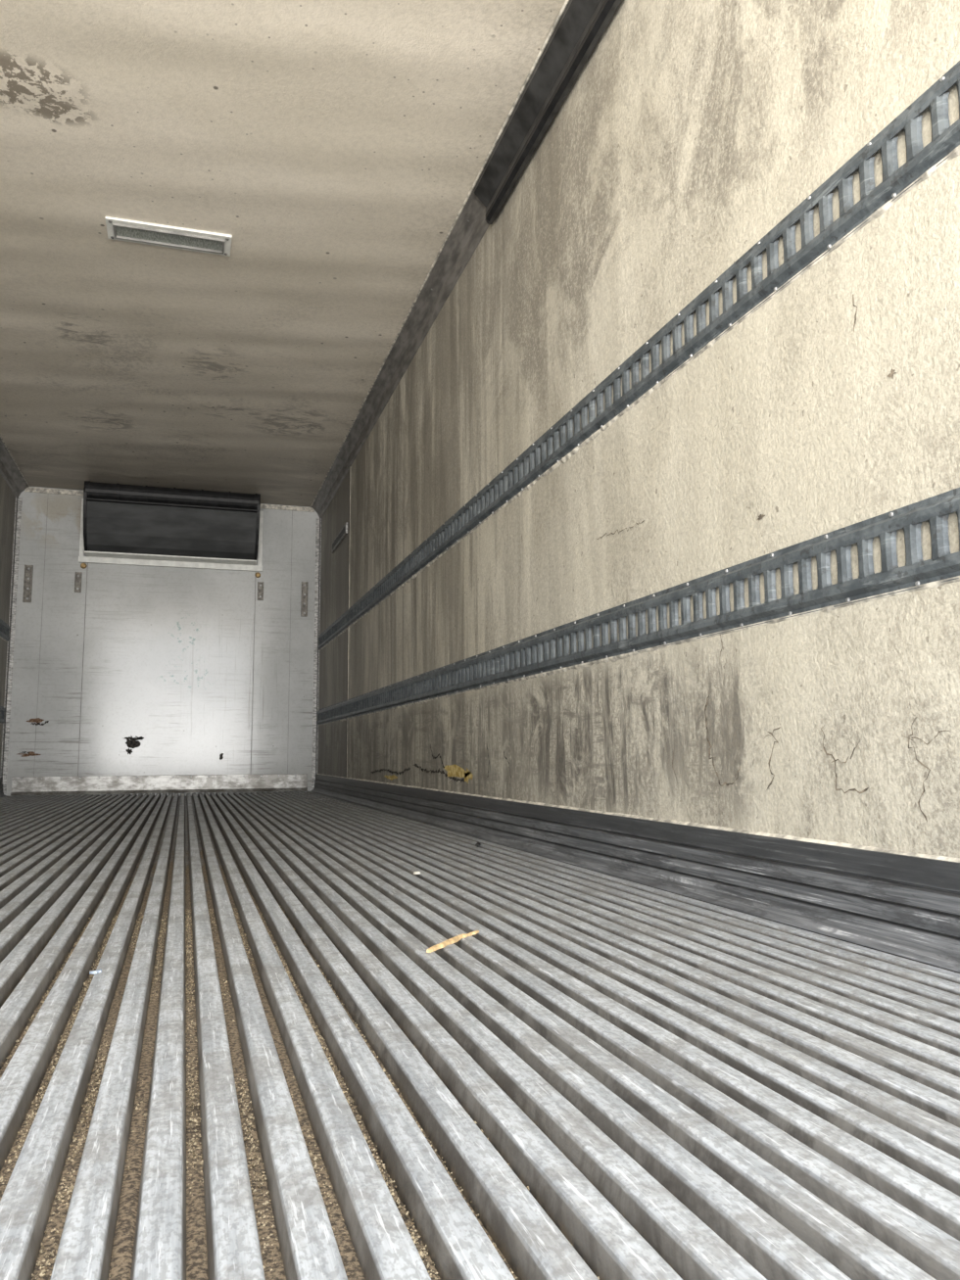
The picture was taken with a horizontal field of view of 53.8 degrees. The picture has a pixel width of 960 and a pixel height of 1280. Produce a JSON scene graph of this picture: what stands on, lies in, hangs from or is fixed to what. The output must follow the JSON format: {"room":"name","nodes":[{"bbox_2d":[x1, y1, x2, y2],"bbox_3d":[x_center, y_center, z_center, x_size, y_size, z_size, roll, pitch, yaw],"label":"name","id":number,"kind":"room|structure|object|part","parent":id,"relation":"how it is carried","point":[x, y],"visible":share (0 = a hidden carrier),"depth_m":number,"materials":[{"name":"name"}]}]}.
{"room":"refrigerated truck trailer","nodes":[
{"label":"refrigerated truck trailer","id":0,"kind":"room"},
{"bbox_2d":[0,473,15,773],"bbox_3d":[-2.505,-0.560,3.311,0.080,2.710,9.430,2,-7,-17],"label":"wall","id":1,"kind":"structure","parent":0,"point":[7,497],"depth_m":7.49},
{"bbox_2d":[0,706,5,724],"bbox_3d":[-2.438,0.073,3.191,0.015,0.152,9.270,2,-7,-17],"label":"rail","id":2,"kind":"object","parent":1,"relation":"attached to","point":[2,709],"visible":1,"depth_m":7.47,"materials":[{"name":"metal"}]},
{"bbox_2d":[0,776,7,797],"bbox_3d":[-2.420,0.627,3.149,0.060,0.152,9.348,2,-7,-17],"label":"baseboard","id":3,"kind":"structure","parent":1,"relation":"attached to","point":[2,794],"depth_m":7.50,"materials":[{"name":"metal"}]},
{"bbox_2d":[0,618,10,642],"bbox_3d":[-2.441,-0.584,3.270,0.015,0.153,9.270,2,-7,-17],"label":"rail","id":4,"kind":"object","parent":1,"relation":"attached to","point":[4,627],"visible":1,"depth_m":7.45,"materials":[{"name":"metal"}]},
{"bbox_2d":[0,496,22,795],"bbox_3d":[-3.810,0.030,7.694,0.042,2.444,0.050,2,-7,-17],"label":"trim","id":5,"kind":"structure","parent":1,"relation":"attached to","point":[19,500],"depth_m":7.70,"materials":[{"name":"metal"}]},
{"bbox_2d":[0,434,29,497],"bbox_3d":[-2.413,-1.772,3.445,0.098,0.112,9.348,2,-7,-17],"label":"trim","id":6,"kind":"structure","parent":1,"relation":"attached to","point":[11,472],"depth_m":7.33,"materials":[{"name":"grey metal"}]},
{"bbox_2d":[5,486,319,796],"bbox_3d":[-2.651,0.024,8.124,2.509,2.710,0.080,2,-7,-17],"label":"wall","id":7,"kind":"structure","parent":0,"point":[168,655],"depth_m":8.03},
{"bbox_2d":[22,564,33,602],"bbox_3d":[-3.720,-0.464,7.793,0.060,0.310,0.028,2,-7,-17],"label":"wall bracket","id":8,"kind":"object","parent":7,"relation":"attached to","point":[28,569],"visible":1,"depth_m":7.79,"materials":[{"name":"metal"}]},
{"bbox_2d":[18,717,44,757],"bbox_3d":[-3.645,0.789,7.677,0.200,0.314,0.001,2,-7,-17],"label":"brown gouges","id":9,"kind":"object","parent":7,"relation":"attached to","point":[37,720],"visible":1,"depth_m":7.68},
{"bbox_2d":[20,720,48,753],"bbox_3d":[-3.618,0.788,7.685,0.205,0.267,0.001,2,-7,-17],"label":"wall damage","id":10,"kind":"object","parent":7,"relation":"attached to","point":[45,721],"visible":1,"depth_m":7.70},
{"bbox_2d":[74,571,82,592],"bbox_3d":[-3.357,-0.482,7.909,0.050,0.170,0.028,2,-7,-17],"label":"wall bracket","id":11,"kind":"object","parent":7,"relation":"attached to","point":[77,577],"visible":1,"depth_m":7.91,"materials":[{"name":"metal"}]},
{"bbox_2d":[10,773,307,795],"bbox_3d":[-2.628,1.208,7.928,2.349,0.149,0.029,2,-7,-17],"label":"baseboard","id":12,"kind":"structure","parent":7,"relation":"attached to","point":[178,783],"depth_m":7.91,"materials":[{"name":"metal"}]},
{"bbox_2d":[33,501,292,776],"bbox_3d":[-2.647,-0.031,8.089,2.023,2.350,0.001,2,-7,-17],"label":"panel seams","id":13,"kind":"object","parent":7,"relation":"attached to","point":[47,501],"visible":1,"depth_m":7.94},
{"bbox_2d":[24,487,314,512],"bbox_3d":[-2.643,-1.217,8.229,2.389,0.038,0.014,2,-7,-17],"label":"trim","id":14,"kind":"structure","parent":7,"relation":"attached to","point":[30,490],"depth_m":8.00,"materials":[{"name":"metal"}]},
{"bbox_2d":[78,480,263,577],"bbox_3d":[-2.584,-0.923,7.986,1.505,0.657,0.441,2,-7,-17],"label":"refrigeration evaporator","id":15,"kind":"object","parent":7,"relation":"attached to","point":[125,523],"visible":1,"depth_m":7.91,"materials":[{"name":"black plastic"}]},
{"bbox_2d":[86,501,256,560],"bbox_3d":[-2.590,-0.963,8.009,1.345,0.500,0.365,2,-7,-17],"label":"hood","id":16,"kind":"object","parent":15,"relation":"attached to","point":[122,531],"depth_m":7.91,"materials":[{"name":"black metal"}]},
{"bbox_2d":[124,735,223,759],"bbox_3d":[-2.586,0.909,7.992,0.822,0.211,0.001,2,-7,-17],"label":"dark gouges","id":17,"kind":"object","parent":7,"relation":"attached to","point":[132,742],"visible":1,"depth_m":7.90,"materials":[{"name":"black"}]},
{"bbox_2d":[257,581,263,600],"bbox_3d":[-1.934,-0.431,8.347,0.050,0.160,0.028,2,-7,-17],"label":"wall bracket","id":18,"kind":"object","parent":7,"relation":"attached to","point":[260,584],"visible":1,"depth_m":8.34,"materials":[{"name":"metal"}]},
{"bbox_2d":[300,581,308,616],"bbox_3d":[-1.566,-0.365,8.453,0.055,0.310,0.028,2,-7,-17],"label":"wall bracket","id":19,"kind":"object","parent":7,"relation":"attached to","point":[305,585],"visible":1,"depth_m":8.45,"materials":[{"name":"metal"}]},
{"bbox_2d":[0,0,565,507],"bbox_3d":[-1.263,-1.825,3.812,2.517,0.083,9.354,2,-7,-17],"label":"ceiling","id":20,"kind":"structure","parent":0,"point":[339,145],"depth_m":3.87,"materials":[{"name":"white plastic"}]},
{"bbox_2d":[105,216,232,256],"bbox_3d":[-1.343,-1.746,4.101,0.510,0.028,0.165,2,-7,-17],"label":"ceiling light fixture","id":21,"kind":"object","parent":20,"relation":"attached to","point":[119,229],"depth_m":4.09,"materials":[{"name":"white plastic"}]},
{"bbox_2d":[0,791,959,1279],"bbox_3d":[-1.250,0.754,3.499,2.509,0.026,9.350,2,-7,-17],"label":"floor","id":22,"kind":"structure","parent":0,"point":[678,1086],"depth_m":0.98,"materials":[{"name":"metal"}]},
{"bbox_2d":[89,968,101,974],"bbox_3d":[-0.549,0.476,1.358,0.008,0.004,0.019,-5,-9,37],"label":"scrap","id":23,"kind":"object","parent":22,"relation":"on","point":[100,970],"visible":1,"depth_m":1.35,"materials":[{"name":"white paper"}]},
{"bbox_2d":[426,933,465,952],"bbox_3d":[-0.054,0.496,1.552,0.014,0.005,0.142,-3,-8,24],"label":"wood splinter","id":24,"kind":"object","parent":22,"relation":"on","point":[454,939],"visible":1,"depth_m":1.54,"materials":[{"name":"beige wood"}]},
{"bbox_2d":[463,930,478,938],"bbox_3d":[-0.016,0.506,1.631,0.008,0.004,0.054,-4,-8,30],"label":"wood splinter","id":25,"kind":"object","parent":22,"relation":"on","point":[475,931],"visible":1,"depth_m":1.63,"materials":[{"name":"beige wood"}]},
{"bbox_2d":[317,0,959,857],"bbox_3d":[-0.031,-0.480,4.073,0.080,2.710,9.430,2,-7,-17],"label":"wall","id":26,"kind":"structure","parent":0,"point":[689,129],"depth_m":2.23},
{"bbox_2d":[311,517,321,790],"bbox_3d":[-1.453,0.106,8.419,0.042,2.444,0.050,2,-7,-17],"label":"trim","id":27,"kind":"structure","parent":26,"relation":"attached to","point":[318,520],"depth_m":8.43,"materials":[{"name":"metal"}]},
{"bbox_2d":[331,522,347,552],"bbox_3d":[-1.101,-0.795,7.411,0.016,0.080,0.720,2,-7,-17],"label":"vent strip","id":28,"kind":"object","parent":26,"relation":"attached to","point":[343,533],"visible":1,"depth_m":7.36,"materials":[{"name":"metal"}]},
{"bbox_2d":[345,467,350,777],"bbox_3d":[-0.962,-0.150,6.914,0.006,2.287,0.045,2,-7,-17],"label":"trim","id":29,"kind":"structure","parent":26,"relation":"attached to","point":[350,467],"depth_m":6.91,"materials":[{"name":"grey metal"}]},
{"bbox_2d":[383,763,473,783],"bbox_3d":[-0.294,0.659,4.665,0.001,0.103,1.796,2,-7,-17],"label":"foam","id":30,"kind":"object","parent":26,"relation":"attached to","point":[454,770],"visible":1,"depth_m":4.05,"materials":[{"name":"yellow plastic"}]},
{"bbox_2d":[310,0,568,518],"bbox_3d":[-0.110,-1.698,4.154,0.098,0.112,9.348,2,-7,-17],"label":"trim","id":31,"kind":"structure","parent":26,"relation":"attached to","point":[469,226],"depth_m":4.78,"materials":[{"name":"grey metal"}]},
{"bbox_2d":[371,745,511,782],"bbox_3d":[-0.286,0.597,4.645,0.001,0.171,2.677,2,-7,-17],"label":"cracks","id":32,"kind":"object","parent":26,"relation":"attached to","point":[414,765],"depth_m":4.43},
{"bbox_2d":[474,0,621,224],"bbox_3d":[0.647,-1.968,1.741,0.088,0.140,4.260,2,-7,-17],"label":"trim","id":33,"kind":"structure","parent":26,"relation":"attached to","point":[582,23],"depth_m":3.12,"materials":[{"name":"black metal"}]},
{"bbox_2d":[310,773,959,972],"bbox_3d":[-0.080,0.703,3.869,0.060,0.152,9.348,2,-7,-17],"label":"baseboard","id":34,"kind":"structure","parent":26,"relation":"attached to","point":[905,904],"depth_m":1.94,"materials":[{"name":"metal"}]},
{"bbox_2d":[316,487,959,725],"bbox_3d":[-0.056,0.150,3.925,0.015,0.152,9.270,2,-7,-17],"label":"rail","id":35,"kind":"object","parent":26,"relation":"attached to","point":[504,664],"visible":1,"depth_m":2.04,"materials":[{"name":"metal"}]},
{"bbox_2d":[317,60,959,650],"bbox_3d":[-0.059,-0.507,4.004,0.015,0.153,9.270,2,-7,-17],"label":"rail","id":36,"kind":"object","parent":26,"relation":"attached to","point":[922,163],"visible":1,"depth_m":2.07,"materials":[{"name":"metal"}]},
{"bbox_2d":[597,294,948,822],"bbox_3d":[0.525,-0.104,2.088,0.001,0.921,1.284,2,-7,-17],"label":"cracks","id":37,"kind":"object","parent":26,"relation":"attached to","point":[892,372],"depth_m":1.71,"materials":[{"name":"grey"}]},
{"bbox_3d":[-1.250,0.796,3.494,2.509,0.050,9.350,2,-7,-17],"label":"floor","id":38,"kind":"structure","parent":0,"visible":0},
{"bbox_2d":[0,850,599,1279],"bbox_3d":[-0.641,0.560,1.841,1.016,0.010,3.200,2,-7,-17],"label":"dirt","id":39,"kind":"structure","parent":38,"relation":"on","point":[196,1237],"depth_m":0.85,"materials":[{"name":"brown soil"}]},
{"bbox_3d":[-0.396,0.481,1.214,0.636,0.007,1.753,2,-7,-17],"label":"sand grit grooves","id":40,"kind":"part","parent":39,"relation":"part of","materials":[{"name":"brown sand"}]}
]}

